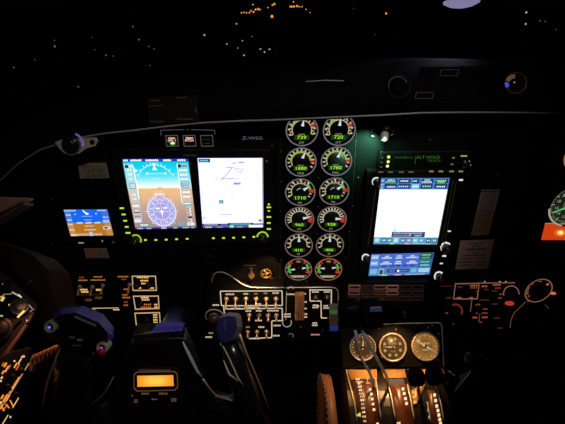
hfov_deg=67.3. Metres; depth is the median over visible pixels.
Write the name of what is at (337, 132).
gauge
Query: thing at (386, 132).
light
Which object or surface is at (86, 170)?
placard
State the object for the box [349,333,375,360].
gauge
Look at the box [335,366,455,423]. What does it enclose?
throttle quadrant
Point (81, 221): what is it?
display
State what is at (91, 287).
toggle switch
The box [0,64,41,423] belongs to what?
wall
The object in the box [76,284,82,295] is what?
toggle switch
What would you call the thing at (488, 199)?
placard
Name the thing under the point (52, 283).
panel
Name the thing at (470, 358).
handle
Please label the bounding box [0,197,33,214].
cushion
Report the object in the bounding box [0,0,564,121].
windshield
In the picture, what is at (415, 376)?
lever
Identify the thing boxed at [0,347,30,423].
breaker panel
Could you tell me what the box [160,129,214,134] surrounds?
bracket
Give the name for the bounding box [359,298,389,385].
lever
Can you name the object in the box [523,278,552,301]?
round gauge
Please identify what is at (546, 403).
wall
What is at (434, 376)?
lever
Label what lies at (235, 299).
toggle switch
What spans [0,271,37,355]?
console
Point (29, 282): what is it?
light
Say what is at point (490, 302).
panel
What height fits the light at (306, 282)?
0.012 m
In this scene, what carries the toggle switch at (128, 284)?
attached to the panel at (129, 291)
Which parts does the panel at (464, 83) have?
len frame, len frame, len frame, len frame, len frame, len frame, len frame, len frame, len frame, len frame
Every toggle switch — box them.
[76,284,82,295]
[89,285,94,295]
[99,283,105,294]
[126,282,131,293]
[224,297,228,308]
[233,297,237,308]
[243,297,248,308]
[254,297,258,308]
[264,297,268,308]
[274,297,278,308]
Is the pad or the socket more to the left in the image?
the pad
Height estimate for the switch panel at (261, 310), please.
0.166 m
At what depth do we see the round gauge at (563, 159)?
0.70 m
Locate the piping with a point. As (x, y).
(218, 271)
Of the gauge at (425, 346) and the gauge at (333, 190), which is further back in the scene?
the gauge at (425, 346)
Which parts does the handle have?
knob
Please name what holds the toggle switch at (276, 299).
attached to the switch panel at (261, 310)
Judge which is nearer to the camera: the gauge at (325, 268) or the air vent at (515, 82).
the air vent at (515, 82)
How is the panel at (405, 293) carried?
attached to the panel at (519, 156)
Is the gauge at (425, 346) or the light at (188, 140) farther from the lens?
the gauge at (425, 346)
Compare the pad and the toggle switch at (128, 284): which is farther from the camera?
the toggle switch at (128, 284)
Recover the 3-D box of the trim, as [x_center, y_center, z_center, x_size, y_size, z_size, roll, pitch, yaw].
[0.000,-0.519,0.673,0.032,0.654,0.761,0,28,0]
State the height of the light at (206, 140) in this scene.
0.020 m
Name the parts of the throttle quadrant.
slot rail, scale plate, slot rail, slot rail, gate plate, scale plate, slot rail, scale plate, slot rail, scale plate, slot rail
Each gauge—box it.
[284,205,313,231]
[284,232,312,256]
[285,120,318,145]
[285,146,316,176]
[285,177,315,205]
[285,257,311,279]
[314,256,341,280]
[315,232,343,256]
[317,205,346,231]
[318,176,349,204]
[320,145,351,175]
[322,118,355,145]
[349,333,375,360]
[378,332,406,361]
[411,331,439,360]
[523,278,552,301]
[545,175,564,226]
[562,156,564,169]
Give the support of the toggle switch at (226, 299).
attached to the switch panel at (261, 310)
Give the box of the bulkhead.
[14,300,564,423]
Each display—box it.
[56,200,120,245]
[110,147,276,246]
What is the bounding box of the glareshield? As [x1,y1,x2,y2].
[0,54,564,183]
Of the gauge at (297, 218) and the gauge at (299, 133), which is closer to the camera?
the gauge at (299, 133)
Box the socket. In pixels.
[62,136,80,153]
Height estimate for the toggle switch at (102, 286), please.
0.015 m
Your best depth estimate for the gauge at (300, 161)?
0.70 m
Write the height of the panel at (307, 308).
0.140 m
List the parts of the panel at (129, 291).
knob, knob, outline frame, outline frame, knob, outline frame, knob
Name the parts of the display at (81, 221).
screen frame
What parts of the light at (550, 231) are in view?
bulb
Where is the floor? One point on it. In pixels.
(42, 420)
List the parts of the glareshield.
edge trim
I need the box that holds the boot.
[28,345,58,373]
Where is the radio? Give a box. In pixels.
[358,248,446,283]
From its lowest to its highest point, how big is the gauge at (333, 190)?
0.053 m
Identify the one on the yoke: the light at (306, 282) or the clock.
the clock
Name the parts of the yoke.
cross arm, cross arm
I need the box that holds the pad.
[0,197,33,224]
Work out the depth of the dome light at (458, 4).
0.61 m
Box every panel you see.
[0,114,564,299]
[0,242,76,342]
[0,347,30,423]
[54,257,172,332]
[147,95,198,123]
[205,268,283,341]
[282,279,340,340]
[341,273,427,310]
[412,66,502,100]
[437,267,555,337]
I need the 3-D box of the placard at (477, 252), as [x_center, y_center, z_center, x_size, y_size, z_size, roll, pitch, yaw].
[0.359,0.081,0.793,0.065,0.068,0.002,0,28,0]
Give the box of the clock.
[131,370,177,403]
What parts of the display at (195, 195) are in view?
knob, screen frame, screen frame, knob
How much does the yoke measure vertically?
0.308 m
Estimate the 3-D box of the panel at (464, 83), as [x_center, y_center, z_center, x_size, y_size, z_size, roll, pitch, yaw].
[0.252,-0.185,0.612,0.130,0.047,0.025,0,28,0]
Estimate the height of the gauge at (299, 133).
0.053 m
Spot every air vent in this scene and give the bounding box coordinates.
[386,74,410,98]
[504,72,526,94]
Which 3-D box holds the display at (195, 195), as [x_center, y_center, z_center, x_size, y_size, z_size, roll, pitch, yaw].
[-0.151,-0.018,0.725,0.282,0.186,0.027,0,28,0]
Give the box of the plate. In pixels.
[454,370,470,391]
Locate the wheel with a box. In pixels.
[316,373,337,423]
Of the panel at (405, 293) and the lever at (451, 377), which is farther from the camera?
the panel at (405, 293)
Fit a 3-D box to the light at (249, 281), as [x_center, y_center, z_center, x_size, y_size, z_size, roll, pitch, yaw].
[-0.056,0.120,0.729,0.009,0.012,0.011,0,28,0]
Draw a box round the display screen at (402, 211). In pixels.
[360,168,462,255]
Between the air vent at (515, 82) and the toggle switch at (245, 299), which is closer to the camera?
the air vent at (515, 82)
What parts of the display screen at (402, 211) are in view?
knob, screen frame, knob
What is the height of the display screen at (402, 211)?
0.160 m
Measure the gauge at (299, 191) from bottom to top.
0.054 m
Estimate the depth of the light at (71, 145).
0.63 m
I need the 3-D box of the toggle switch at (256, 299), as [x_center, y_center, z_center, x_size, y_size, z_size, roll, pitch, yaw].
[-0.050,0.172,0.799,0.010,0.017,0.017,0,29,0]
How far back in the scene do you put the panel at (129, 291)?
0.79 m
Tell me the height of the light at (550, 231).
0.038 m
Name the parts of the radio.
knob, screen frame, knob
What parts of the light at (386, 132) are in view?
mounting plate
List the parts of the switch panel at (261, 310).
valve knob, valve knob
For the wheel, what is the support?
attached to the throttle quadrant
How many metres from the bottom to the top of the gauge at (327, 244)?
0.053 m
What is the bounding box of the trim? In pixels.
[275,0,289,62]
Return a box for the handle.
[447,320,488,364]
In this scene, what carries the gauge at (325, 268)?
attached to the panel at (519, 156)
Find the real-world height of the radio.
0.070 m
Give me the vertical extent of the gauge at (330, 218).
0.053 m
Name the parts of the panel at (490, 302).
knob, outline frame, knob, knob, knob, knob, knob, knob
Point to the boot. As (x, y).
(39, 358)
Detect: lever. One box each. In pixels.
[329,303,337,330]
[337,298,375,387]
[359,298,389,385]
[407,367,424,389]
[425,366,443,389]
[445,371,458,386]
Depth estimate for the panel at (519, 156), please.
0.73 m
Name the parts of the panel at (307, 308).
flap handle, knob, knob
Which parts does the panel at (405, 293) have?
button frame, button frame, button frame, button frame, button frame, button frame, button frame, button frame, button frame, button frame, button frame, button frame, button frame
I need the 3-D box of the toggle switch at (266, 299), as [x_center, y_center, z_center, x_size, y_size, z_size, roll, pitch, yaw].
[-0.031,0.172,0.799,0.010,0.017,0.017,0,29,0]
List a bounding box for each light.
[26,279,33,286]
[55,134,97,154]
[165,135,178,146]
[183,135,195,146]
[200,135,213,146]
[247,279,252,285]
[303,280,308,286]
[370,119,393,141]
[441,0,481,8]
[539,222,564,240]
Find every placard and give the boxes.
[78,163,108,178]
[84,248,108,257]
[455,239,493,268]
[471,189,499,235]
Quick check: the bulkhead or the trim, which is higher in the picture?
the trim
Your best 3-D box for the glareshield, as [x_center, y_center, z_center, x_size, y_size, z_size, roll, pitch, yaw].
[-0.034,-0.215,0.876,1.014,0.260,0.532,0,28,0]
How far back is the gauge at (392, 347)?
0.80 m
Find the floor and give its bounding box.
[39,418,525,423]
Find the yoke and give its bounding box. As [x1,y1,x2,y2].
[41,304,272,423]
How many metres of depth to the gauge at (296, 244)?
0.78 m
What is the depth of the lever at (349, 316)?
0.59 m
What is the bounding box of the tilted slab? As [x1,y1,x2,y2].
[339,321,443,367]
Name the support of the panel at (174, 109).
attached to the glareshield
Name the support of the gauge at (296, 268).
attached to the panel at (519, 156)
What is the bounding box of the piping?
[211,271,284,287]
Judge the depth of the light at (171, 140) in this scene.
0.68 m
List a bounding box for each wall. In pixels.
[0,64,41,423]
[522,314,564,423]
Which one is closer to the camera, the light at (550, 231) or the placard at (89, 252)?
the light at (550, 231)
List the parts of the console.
knob, knob, knob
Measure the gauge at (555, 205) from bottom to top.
0.096 m

